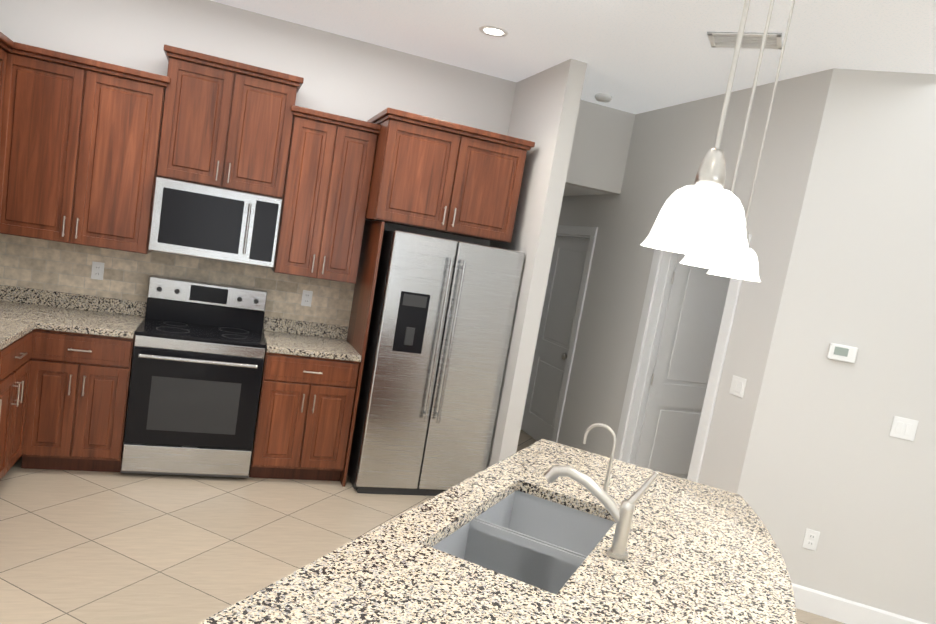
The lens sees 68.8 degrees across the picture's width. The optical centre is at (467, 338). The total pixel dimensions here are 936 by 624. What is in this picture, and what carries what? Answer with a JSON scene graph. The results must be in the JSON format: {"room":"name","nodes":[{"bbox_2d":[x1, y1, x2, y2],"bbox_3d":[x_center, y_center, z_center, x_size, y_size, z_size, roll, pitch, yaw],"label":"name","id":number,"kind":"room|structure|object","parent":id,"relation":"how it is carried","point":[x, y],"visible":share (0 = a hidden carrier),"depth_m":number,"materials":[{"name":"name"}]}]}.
{"room":"kitchen","nodes":[
{"label":"kitchen","id":0,"kind":"room"},
{"bbox_2d":[0,0,635,326],"bbox_3d":[-1.045,-0.623,5.069,4.620,3.050,0.120,7,8,-20],"label":"wall","id":1,"kind":"structure","parent":0,"point":[344,76],"depth_m":4.76,"materials":[{"name":"white paint"}]},
{"bbox_2d":[0,285,146,316],"bbox_3d":[-2.727,-0.263,4.469,1.142,0.100,0.020,7,8,-20],"label":"backsplash","id":2,"kind":"structure","parent":1,"relation":"attached to","point":[7,293],"depth_m":4.50,"materials":[{"name":"beige stone"}]},
{"bbox_2d":[0,42,170,253],"bbox_3d":[-2.379,-1.137,4.228,0.915,1.088,0.385,7,8,-20],"label":"upper cabinet","id":3,"kind":"object","parent":1,"relation":"attached to","point":[79,144],"visible":0.98,"depth_m":4.08,"materials":[{"name":"brown wood"}]},
{"bbox_2d":[91,261,104,279],"bbox_3d":[-2.455,-0.450,4.533,0.072,0.116,0.009,7,8,-20],"label":"outlet","id":4,"kind":"object","parent":1,"relation":"attached to","point":[97,272],"visible":1,"depth_m":4.53,"materials":[{"name":"white plastic"}]},
{"bbox_2d":[0,233,354,330],"bbox_3d":[-2.060,-0.349,4.699,2.534,0.472,0.005,7,8,-20],"label":"tile backsplash","id":5,"kind":"structure","parent":1,"relation":"attached to","point":[34,263],"depth_m":4.62,"materials":[{"name":"tile"}]},
{"bbox_2d":[156,44,303,198],"bbox_3d":[-1.564,-1.373,4.468,0.828,0.778,0.385,7,8,-20],"label":"upper cabinet","id":6,"kind":"object","parent":1,"relation":"attached to","point":[226,123],"visible":1,"depth_m":4.32,"materials":[{"name":"brown wood"}]},
{"bbox_2d":[148,177,282,267],"bbox_3d":[-1.653,-0.760,4.507,0.757,0.450,0.467,7,8,-20],"label":"microwave","id":7,"kind":"object","parent":6,"relation":"attached to","point":[198,220],"visible":1,"depth_m":4.32,"materials":[{"name":"silver metal"}]},
{"bbox_2d":[301,290,312,306],"bbox_3d":[-1.180,-0.296,5.009,0.072,0.116,0.009,7,8,-20],"label":"outlet","id":8,"kind":"object","parent":1,"relation":"attached to","point":[306,298],"visible":1,"depth_m":5.01,"materials":[{"name":"white plastic"}]},
{"bbox_2d":[271,105,380,283],"bbox_3d":[-0.998,-0.971,4.742,0.616,1.088,0.385,7,8,-20],"label":"upper cabinet","id":9,"kind":"object","parent":1,"relation":"attached to","point":[330,162],"visible":0.88,"depth_m":4.59,"materials":[{"name":"brown wood"}]},
{"bbox_2d":[365,107,534,242],"bbox_3d":[-0.190,-1.118,4.841,1.038,0.698,0.675,7,8,-20],"label":"upper cabinet","id":10,"kind":"object","parent":1,"relation":"attached to","point":[433,174],"visible":0.96,"depth_m":4.55,"materials":[{"name":"brown wood"}]},
{"bbox_2d":[0,430,844,623],"bbox_3d":[2.462,1.785,3.352,11.200,0.060,13.000,7,8,-20],"label":"floor","id":11,"kind":"structure","parent":0,"point":[87,547],"depth_m":3.59,"materials":[{"name":"tile"}]},
{"bbox_2d":[0,329,43,479],"bbox_3d":[-2.735,0.393,3.586,0.661,0.880,0.706,7,8,-20],"label":"base cabinet","id":12,"kind":"object","parent":11,"relation":"on","point":[19,359],"depth_m":3.79,"materials":[{"name":"brown wood"}]},
{"bbox_2d":[0,317,35,348],"bbox_3d":[-2.576,-0.007,3.252,0.635,0.040,1.200,7,8,-20],"label":"countertop","id":13,"kind":"structure","parent":12,"relation":"on","point":[10,328],"depth_m":3.67,"materials":[{"name":"beige stone"}]},
{"bbox_2d":[32,325,136,471],"bbox_3d":[-2.458,0.343,4.333,0.595,0.880,0.661,7,8,-20],"label":"base cabinet","id":14,"kind":"object","parent":11,"relation":"on","point":[66,359],"depth_m":4.09,"materials":[{"name":"brown wood"}]},
{"bbox_2d":[0,301,144,336],"bbox_3d":[-2.639,-0.140,4.192,1.142,0.040,0.635,7,8,-20],"label":"countertop","id":15,"kind":"structure","parent":14,"relation":"on","point":[50,316],"depth_m":4.19,"materials":[{"name":"beige stone"}]},
{"bbox_2d":[121,275,266,477],"bbox_3d":[-1.785,0.252,4.534,0.762,1.190,0.688,7,8,-20],"label":"range","id":16,"kind":"object","parent":11,"relation":"on","point":[197,368],"visible":1,"depth_m":4.33,"materials":[{"name":"silver metal"}]},
{"bbox_2d":[249,220,384,486],"bbox_3d":[-1.087,0.038,4.758,0.634,1.822,0.654,7,8,-20],"label":"base cabinet","id":17,"kind":"object","parent":11,"relation":"on","point":[311,378],"visible":0.98,"depth_m":4.58,"materials":[{"name":"brown wood"}]},
{"bbox_2d":[347,230,524,495],"bbox_3d":[-0.292,0.167,4.963,0.925,1.780,0.816,7,8,-20],"label":"fridge","id":18,"kind":"object","parent":11,"relation":"on","point":[441,323],"visible":0.98,"depth_m":4.63,"materials":[{"name":"silver metal"}]},
{"bbox_2d":[198,439,796,623],"bbox_3d":[0.301,1.083,2.087,1.100,0.920,2.160,13,8,24],"label":"kitchen island","id":19,"kind":"object","parent":11,"relation":"on","point":[518,538],"visible":0.98,"depth_m":2.00,"materials":[{"name":"beige stone"}]},
{"bbox_2d":[582,423,615,492],"bbox_3d":[0.485,0.446,2.509,0.123,0.276,0.100,7,8,-20],"label":"filter faucet","id":20,"kind":"object","parent":19,"relation":"on","point":[608,474],"visible":0.81,"depth_m":2.49,"materials":[{"name":"silver metal"}]},
{"bbox_2d":[544,465,658,559],"bbox_3d":[0.380,0.488,2.065,0.257,0.273,0.229,7,8,-20],"label":"faucet","id":21,"kind":"object","parent":19,"relation":"on","point":[622,515],"visible":0.96,"depth_m":2.01,"materials":[{"name":"silver metal"}]},
{"bbox_2d":[487,59,586,467],"bbox_3d":[-0.182,-0.662,6.483,0.120,3.050,4.000,7,8,-20],"label":"wall","id":22,"kind":"structure","parent":0,"point":[545,109],"depth_m":4.68,"materials":[{"name":"white paint"}]},
{"bbox_2d":[210,0,935,113],"bbox_3d":[2.977,-1.256,2.955,11.200,0.060,13.000,7,8,-20],"label":"ceiling","id":23,"kind":"structure","parent":0,"point":[639,56],"depth_m":3.92,"materials":[{"name":"white paint"}]},
{"bbox_2d":[479,26,507,36],"bbox_3d":[0.154,-1.853,4.125,0.180,0.006,0.180,7,8,-20],"label":"recessed light","id":24,"kind":"object","parent":23,"relation":"in","point":[493,31],"visible":1,"depth_m":4.12,"materials":[{"name":"white"}]},
{"bbox_2d":[595,93,611,102],"bbox_3d":[1.028,-1.828,5.200,0.130,0.040,0.130,7,8,-20],"label":"smoke detector","id":25,"kind":"object","parent":23,"relation":"attached to","point":[602,97],"visible":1,"depth_m":5.16,"materials":[{"name":"white plastic"}]},
{"bbox_2d":[640,0,751,261],"bbox_3d":[0.536,-0.774,1.224,0.206,1.250,0.206,7,8,-20],"label":"pendant light","id":26,"kind":"object","parent":23,"relation":"hanging from","point":[703,215],"visible":1,"depth_m":1.24,"materials":[{"name":"white glass"}]},
{"bbox_2d":[679,0,774,274],"bbox_3d":[0.823,-0.815,1.908,0.206,1.250,0.206,7,8,-20],"label":"pendant light","id":27,"kind":"object","parent":23,"relation":"hanging from","point":[722,265],"visible":0.35,"depth_m":1.92,"materials":[{"name":"white glass"}]},
{"bbox_2d":[707,32,781,48],"bbox_3d":[1.450,-1.560,3.579,0.360,0.010,0.210,13,8,24],"label":"ceiling vent","id":28,"kind":"object","parent":23,"relation":"in","point":[729,39],"visible":0.94,"depth_m":3.57,"materials":[{"name":"grey metal"}]},
{"bbox_2d":[707,0,794,281],"bbox_3d":[1.147,-0.851,2.607,0.206,1.250,0.206,7,8,-20],"label":"pendant light","id":29,"kind":"object","parent":23,"relation":"hanging from","point":[754,266],"visible":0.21,"depth_m":2.61,"materials":[{"name":"white glass"}]},
{"bbox_2d":[563,184,609,195],"bbox_3d":[0.305,-1.576,7.029,0.960,0.060,2.980,7,8,-20],"label":"ceiling","id":30,"kind":"structure","parent":0,"point":[570,190],"depth_m":5.99,"materials":[{"name":"white paint"}]},
{"bbox_2d":[556,68,833,493],"bbox_3d":[0.980,-0.456,6.412,0.120,3.050,5.200,7,8,-20],"label":"wall","id":31,"kind":"structure","parent":0,"point":[670,147],"depth_m":4.72,"materials":[{"name":"white paint"}]},
{"bbox_2d":[521,236,588,440],"bbox_3d":[0.860,0.026,6.607,0.190,2.002,0.796,7,8,-20],"label":"hall door","id":32,"kind":"structure","parent":31,"relation":"in","point":[568,259],"depth_m":6.63,"materials":[{"name":"white wood"}]},
{"bbox_2d":[520,225,751,482],"bbox_3d":[0.971,0.039,6.277,0.156,2.115,4.090,7,8,-20],"label":"door frame","id":33,"kind":"structure","parent":31,"relation":"attached to","point":[646,346],"depth_m":5.16,"materials":[{"name":"white wood"}]},
{"bbox_2d":[634,253,730,478],"bbox_3d":[1.749,0.340,5.358,0.770,2.002,0.190,7,8,-20],"label":"door","id":34,"kind":"structure","parent":31,"relation":"in","point":[686,348],"depth_m":5.29,"materials":[{"name":"white wood"}]},
{"bbox_2d":[729,375,746,397],"bbox_3d":[1.651,0.291,4.184,0.008,0.116,0.118,7,8,-20],"label":"light switch","id":35,"kind":"object","parent":31,"relation":"attached to","point":[738,385],"visible":1,"depth_m":4.18,"materials":[{"name":"white plastic"}]},
{"bbox_2d":[737,68,935,623],"bbox_3d":[2.311,0.106,3.837,1.134,3.050,0.120,12,8,20],"label":"wall","id":36,"kind":"structure","parent":0,"point":[840,469],"depth_m":3.81,"materials":[{"name":"white paint"}]},
{"bbox_2d":[802,529,819,550],"bbox_3d":[1.988,1.165,3.961,0.072,0.116,0.009,12,8,20],"label":"electrical outlet","id":37,"kind":"object","parent":36,"relation":"attached to","point":[811,538],"visible":1,"depth_m":3.96,"materials":[{"name":"white plastic"}]},
{"bbox_2d":[827,343,857,362],"bbox_3d":[2.102,0.081,3.838,0.140,0.090,0.025,12,8,20],"label":"thermostat","id":38,"kind":"object","parent":36,"relation":"attached to","point":[843,353],"visible":1,"depth_m":3.83,"materials":[{"name":"white plastic"}]},
{"bbox_2d":[791,583,927,623],"bbox_3d":[2.046,1.535,3.960,1.135,0.135,0.015,12,8,20],"label":"baseboard","id":39,"kind":"structure","parent":36,"relation":"attached to","point":[833,607],"depth_m":3.92,"materials":[{"name":"white"}]},
{"bbox_2d":[889,416,918,440],"bbox_3d":[2.397,0.494,3.759,0.118,0.116,0.008,12,8,20],"label":"light switch","id":40,"kind":"object","parent":36,"relation":"attached to","point":[903,428],"visible":1,"depth_m":3.76,"materials":[{"name":"white plastic"}]},
{"bbox_3d":[-2.951,-0.727,3.387,0.120,3.050,1.970,7,8,-20],"label":"wall","id":41,"kind":"structure","parent":0,"visible":0},
{"bbox_2d":[0,40,11,137],"bbox_3d":[-2.714,-1.083,3.516,0.321,1.052,0.800,7,8,-20],"label":"upper cabinet","id":42,"kind":"object","parent":41,"relation":"attached to","point":[6,43],"depth_m":3.85,"materials":[{"name":"brown wood"}]}
]}

